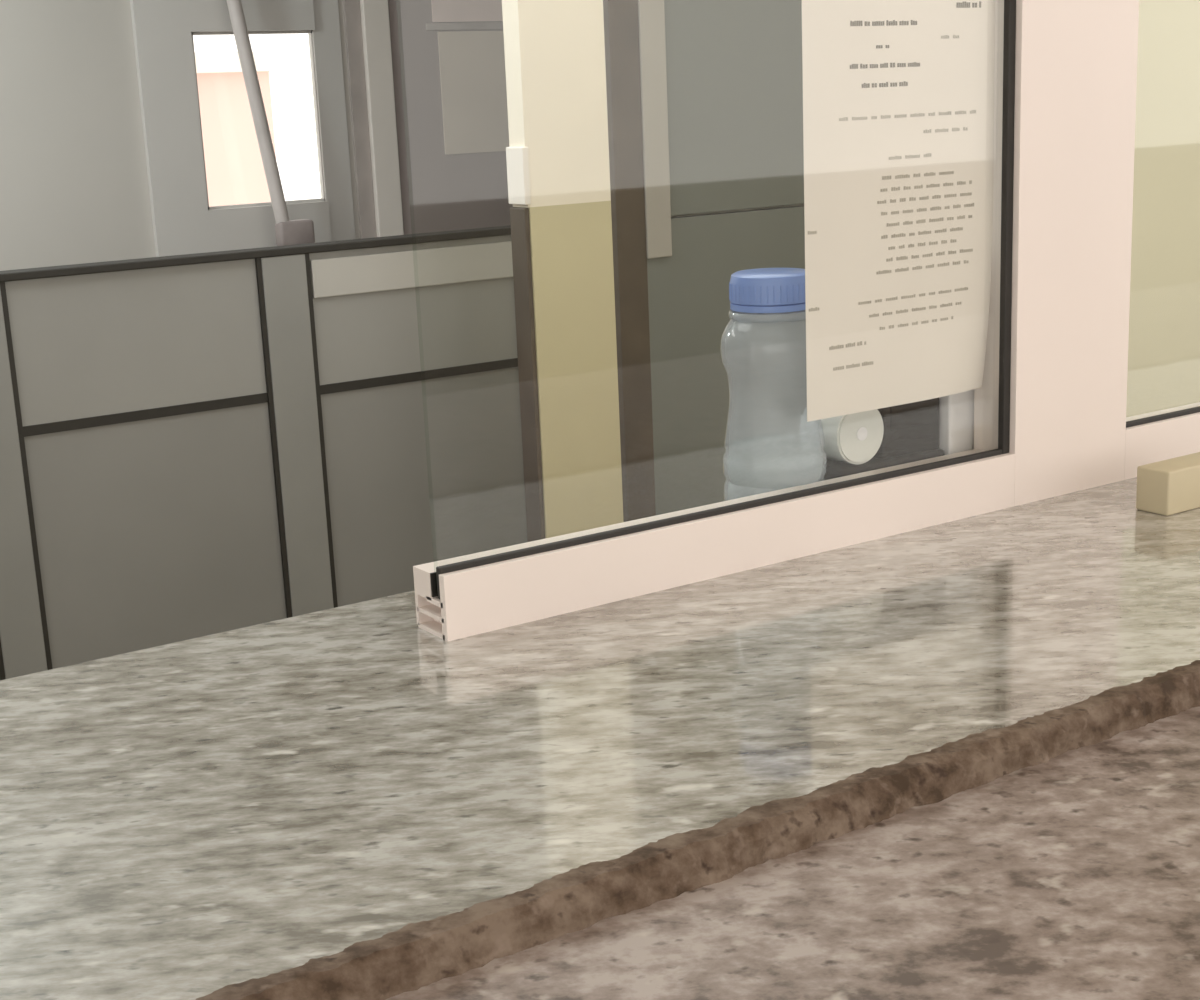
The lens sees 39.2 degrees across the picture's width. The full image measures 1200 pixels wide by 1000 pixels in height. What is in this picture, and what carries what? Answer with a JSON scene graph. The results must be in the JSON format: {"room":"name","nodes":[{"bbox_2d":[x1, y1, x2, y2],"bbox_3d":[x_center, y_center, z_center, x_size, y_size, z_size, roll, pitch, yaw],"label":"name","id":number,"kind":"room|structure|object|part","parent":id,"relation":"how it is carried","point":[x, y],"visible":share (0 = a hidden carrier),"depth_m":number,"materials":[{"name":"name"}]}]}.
{"room":"reception counter area","nodes":[
{"label":"reception counter area","id":0,"kind":"room"},
{"bbox_2d":[0,0,359,270],"bbox_3d":[-2.331,-0.833,4.456,7.200,2.600,0.120,-11,16,-32],"label":"wall","id":1,"kind":"structure","parent":0,"point":[74,185],"depth_m":4.89,"materials":[{"name":"grey paint"}]},
{"bbox_2d":[130,0,355,256],"bbox_3d":[-1.082,-1.210,5.162,0.661,1.000,0.045,-11,16,-32],"label":"door","id":2,"kind":"structure","parent":1,"relation":"in","point":[184,222],"depth_m":5.10,"materials":[{"name":"grey paint"}]},
{"bbox_3d":[-1.031,-1.179,5.219,0.461,0.524,0.020,-11,16,-32],"label":"frame","id":3,"kind":"part","parent":2,"relation":"part of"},
{"bbox_2d":[343,0,512,238],"bbox_3d":[-0.345,-1.107,5.674,1.035,2.400,0.035,-11,16,-32],"label":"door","id":4,"kind":"structure","parent":1,"relation":"in","point":[406,182],"depth_m":5.45,"materials":[{"name":"grey metal"}]},
{"bbox_3d":[-0.693,-1.038,5.448,0.089,2.400,0.035,-11,16,-32],"label":"frame","id":5,"kind":"part","parent":4,"relation":"part of","materials":[{"name":"grey metal"}]},
{"bbox_3d":[-0.422,-1.548,5.514,0.330,0.022,0.006,-11,16,-32],"label":"dark rail","id":6,"kind":"part","parent":4,"relation":"part of","materials":[{"name":"grey metal"}]},
{"bbox_2d":[431,0,502,21],"bbox_3d":[-0.429,-1.692,5.481,0.278,0.266,0.004,-11,16,-32],"label":"sheet","id":7,"kind":"object","parent":4,"relation":"attached to","point":[442,10],"visible":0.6,"depth_m":5.50,"materials":[{"name":"white paper"}]},
{"bbox_2d":[438,31,509,154],"bbox_3d":[-0.407,-1.346,5.569,0.264,0.390,0.004,-11,16,-32],"label":"sheet","id":8,"kind":"object","parent":4,"relation":"attached to","point":[472,63],"visible":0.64,"depth_m":5.56,"materials":[{"name":"white paper"}]},
{"bbox_2d":[502,0,623,541],"bbox_3d":[-0.078,-0.624,3.179,0.194,2.600,0.061,-11,16,-32],"label":"wall pillar","id":9,"kind":"structure","parent":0,"point":[558,168],"depth_m":3.19,"materials":[{"name":"beige paint"}]},
{"bbox_2d":[671,204,803,217],"bbox_3d":[0.746,-0.968,4.468,1.850,2.600,0.100,-11,16,-32],"label":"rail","id":10,"kind":"structure","parent":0,"point":[796,204],"depth_m":4.18,"materials":[{"name":"black metal"}]},
{"bbox_2d":[603,0,811,521],"bbox_3d":[0.317,-0.716,4.138,0.693,2.300,0.040,-11,16,-32],"label":"door","id":11,"kind":"structure","parent":10,"relation":"in","point":[705,97],"depth_m":4.11,"materials":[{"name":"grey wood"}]},
{"bbox_2d":[1126,0,1199,416],"bbox_3d":[1.259,-0.739,3.421,0.100,2.600,2.210,-11,16,-32],"label":"wall","id":12,"kind":"structure","parent":0,"point":[1163,373],"depth_m":3.50,"materials":[{"name":"beige paint"}]},
{"bbox_3d":[2.236,0.853,2.401,12.000,0.100,9.300,-11,16,-32],"label":"floor","id":13,"kind":"structure","parent":0,"visible":0},
{"bbox_2d":[0,225,526,679],"bbox_3d":[-0.779,0.129,3.218,1.675,1.176,0.063,-11,16,-32],"label":"wall","id":14,"kind":"structure","parent":13,"relation":"on","point":[196,445],"depth_m":3.21,"materials":[{"name":"grey laminate"}]},
{"bbox_3d":[-1.055,0.191,3.039,0.075,1.162,0.056,-11,16,-32],"label":"post","id":15,"kind":"part","parent":14,"relation":"part of","materials":[{"name":"grey metal"}]},
{"bbox_3d":[-0.843,-0.293,3.083,0.479,0.258,0.036,-11,16,-32],"label":"panel","id":16,"kind":"part","parent":14,"relation":"part of","materials":[{"name":"grey laminate"}]},
{"bbox_3d":[-0.820,0.254,3.214,0.479,0.840,0.036,-11,16,-32],"label":"panel","id":17,"kind":"part","parent":14,"relation":"part of","materials":[{"name":"grey laminate"}]},
{"bbox_3d":[-0.589,0.099,3.341,0.089,1.162,0.056,-11,16,-32],"label":"post","id":18,"kind":"part","parent":14,"relation":"part of","materials":[{"name":"grey metal"}]},
{"bbox_3d":[-0.374,-0.387,3.387,0.473,0.258,0.036,-11,16,-32],"label":"panel","id":19,"kind":"part","parent":14,"relation":"part of","materials":[{"name":"grey laminate"}]},
{"bbox_3d":[-0.351,0.161,3.518,0.473,0.840,0.036,-11,16,-32],"label":"panel","id":20,"kind":"part","parent":14,"relation":"part of","materials":[{"name":"grey laminate"}]},
{"bbox_2d":[226,0,314,245],"bbox_3d":[-0.948,-0.759,5.183,0.322,2.003,0.088,-4,14,-7],"label":"pole","id":21,"kind":"object","parent":13,"relation":"on","point":[300,231],"visible":0.44,"depth_m":5.07,"materials":[{"name":"grey metal"}]},
{"bbox_3d":[-0.500,0.755,0.954,5.950,0.990,0.410,-11,16,-32],"label":"wall","id":22,"kind":"structure","parent":0,"visible":0},
{"bbox_2d":[386,707,1199,999],"bbox_3d":[0.000,0.251,0.756,5.130,0.040,1.100,-11,16,-32],"label":"granite ledge","id":23,"kind":"object","parent":22,"relation":"on","point":[1075,874],"visible":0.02,"depth_m":0.84,"materials":[{"name":"stone"}]},
{"bbox_2d":[0,477,1199,999],"bbox_3d":[-0.190,0.164,1.022,5.130,0.020,0.530,-11,16,-32],"label":"countertop","id":24,"kind":"structure","parent":23,"relation":"on","point":[356,801],"depth_m":1.02,"materials":[{"name":"grey stone"}]},
{"bbox_2d":[720,268,826,487],"bbox_3d":[0.152,-0.086,1.475,0.091,0.228,0.091,-11,16,-32],"label":"water bottle","id":25,"kind":"object","parent":24,"relation":"on","point":[760,290],"visible":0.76,"depth_m":1.42,"materials":[{"name":"clear plastic"}]},
{"bbox_2d":[791,398,944,486],"bbox_3d":[0.246,-0.067,1.548,0.128,0.150,0.075,-11,16,-32],"label":"receipt printer","id":26,"kind":"object","parent":24,"relation":"on","point":[911,430],"visible":0.3,"depth_m":1.53,"materials":[{"name":"black plastic"}]},
{"bbox_2d":[800,407,883,464],"bbox_3d":[0.219,-0.063,1.521,0.056,0.056,0.052,-11,16,-32],"label":"paper roll","id":27,"kind":"object","parent":26,"relation":"on","point":[855,438],"visible":0.76,"depth_m":1.50,"materials":[{"name":"white paper"}]},
{"bbox_2d":[938,389,973,454],"bbox_3d":[0.330,-0.128,1.593,0.072,0.240,0.074,-11,16,-32],"label":"box file","id":28,"kind":"object","parent":24,"relation":"on","point":[956,411],"visible":0.02,"depth_m":1.56,"materials":[{"name":"white paper"}]},
{"bbox_2d":[1136,452,1199,515],"bbox_3d":[0.539,-0.018,1.526,0.123,0.040,0.035,-11,16,-32],"label":"wooden block","id":29,"kind":"object","parent":24,"relation":"on","point":[1167,487],"visible":1,"depth_m":1.49,"materials":[{"name":"beige wood"}]},
{"bbox_3d":[-0.140,-1.342,0.923,7.200,0.990,0.070,-11,16,-32],"label":"wall","id":30,"kind":"structure","parent":0,"visible":0},
{"bbox_2d":[413,0,1138,640],"bbox_3d":[0.162,-0.438,1.330,0.743,0.982,0.051,-11,16,-32],"label":"window","id":31,"kind":"structure","parent":30,"relation":"in","point":[1050,403],"depth_m":1.49,"materials":[{"name":"white plastic"}]},
{"bbox_3d":[0.120,0.027,1.396,0.591,0.050,0.047,-11,16,-32],"label":"rail","id":32,"kind":"part","parent":31,"relation":"part of","materials":[{"name":"white metal"}]},
{"bbox_2d":[802,0,994,421],"bbox_3d":[0.253,-0.256,1.433,0.218,0.354,0.011,-11,16,-32],"label":"notice","id":33,"kind":"object","parent":31,"relation":"attached to","point":[898,95],"visible":1,"depth_m":1.43,"materials":[{"name":"white paper"}]},
{"bbox_2d":[1124,402,1199,479],"bbox_3d":[1.148,-0.633,1.968,1.640,0.982,0.047,-11,16,-32],"label":"window","id":34,"kind":"structure","parent":30,"relation":"in","point":[1156,436],"depth_m":1.65,"materials":[{"name":"white plastic"}]},
{"label":"outside","id":35,"kind":"structure","parent":0,"visible":0},
{"bbox_2d":[195,51,286,206],"bbox_3d":[-5.439,-2.350,12.954,4.880,1.850,4.100,-11,16,-32],"label":"building","id":36,"kind":"structure","parent":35,"point":[235,174],"depth_m":12.36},
{"bbox_3d":[-5.475,-3.180,12.755,4.880,0.140,4.100,-11,16,-32],"label":"cornice","id":37,"kind":"part","parent":36,"relation":"part of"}
]}

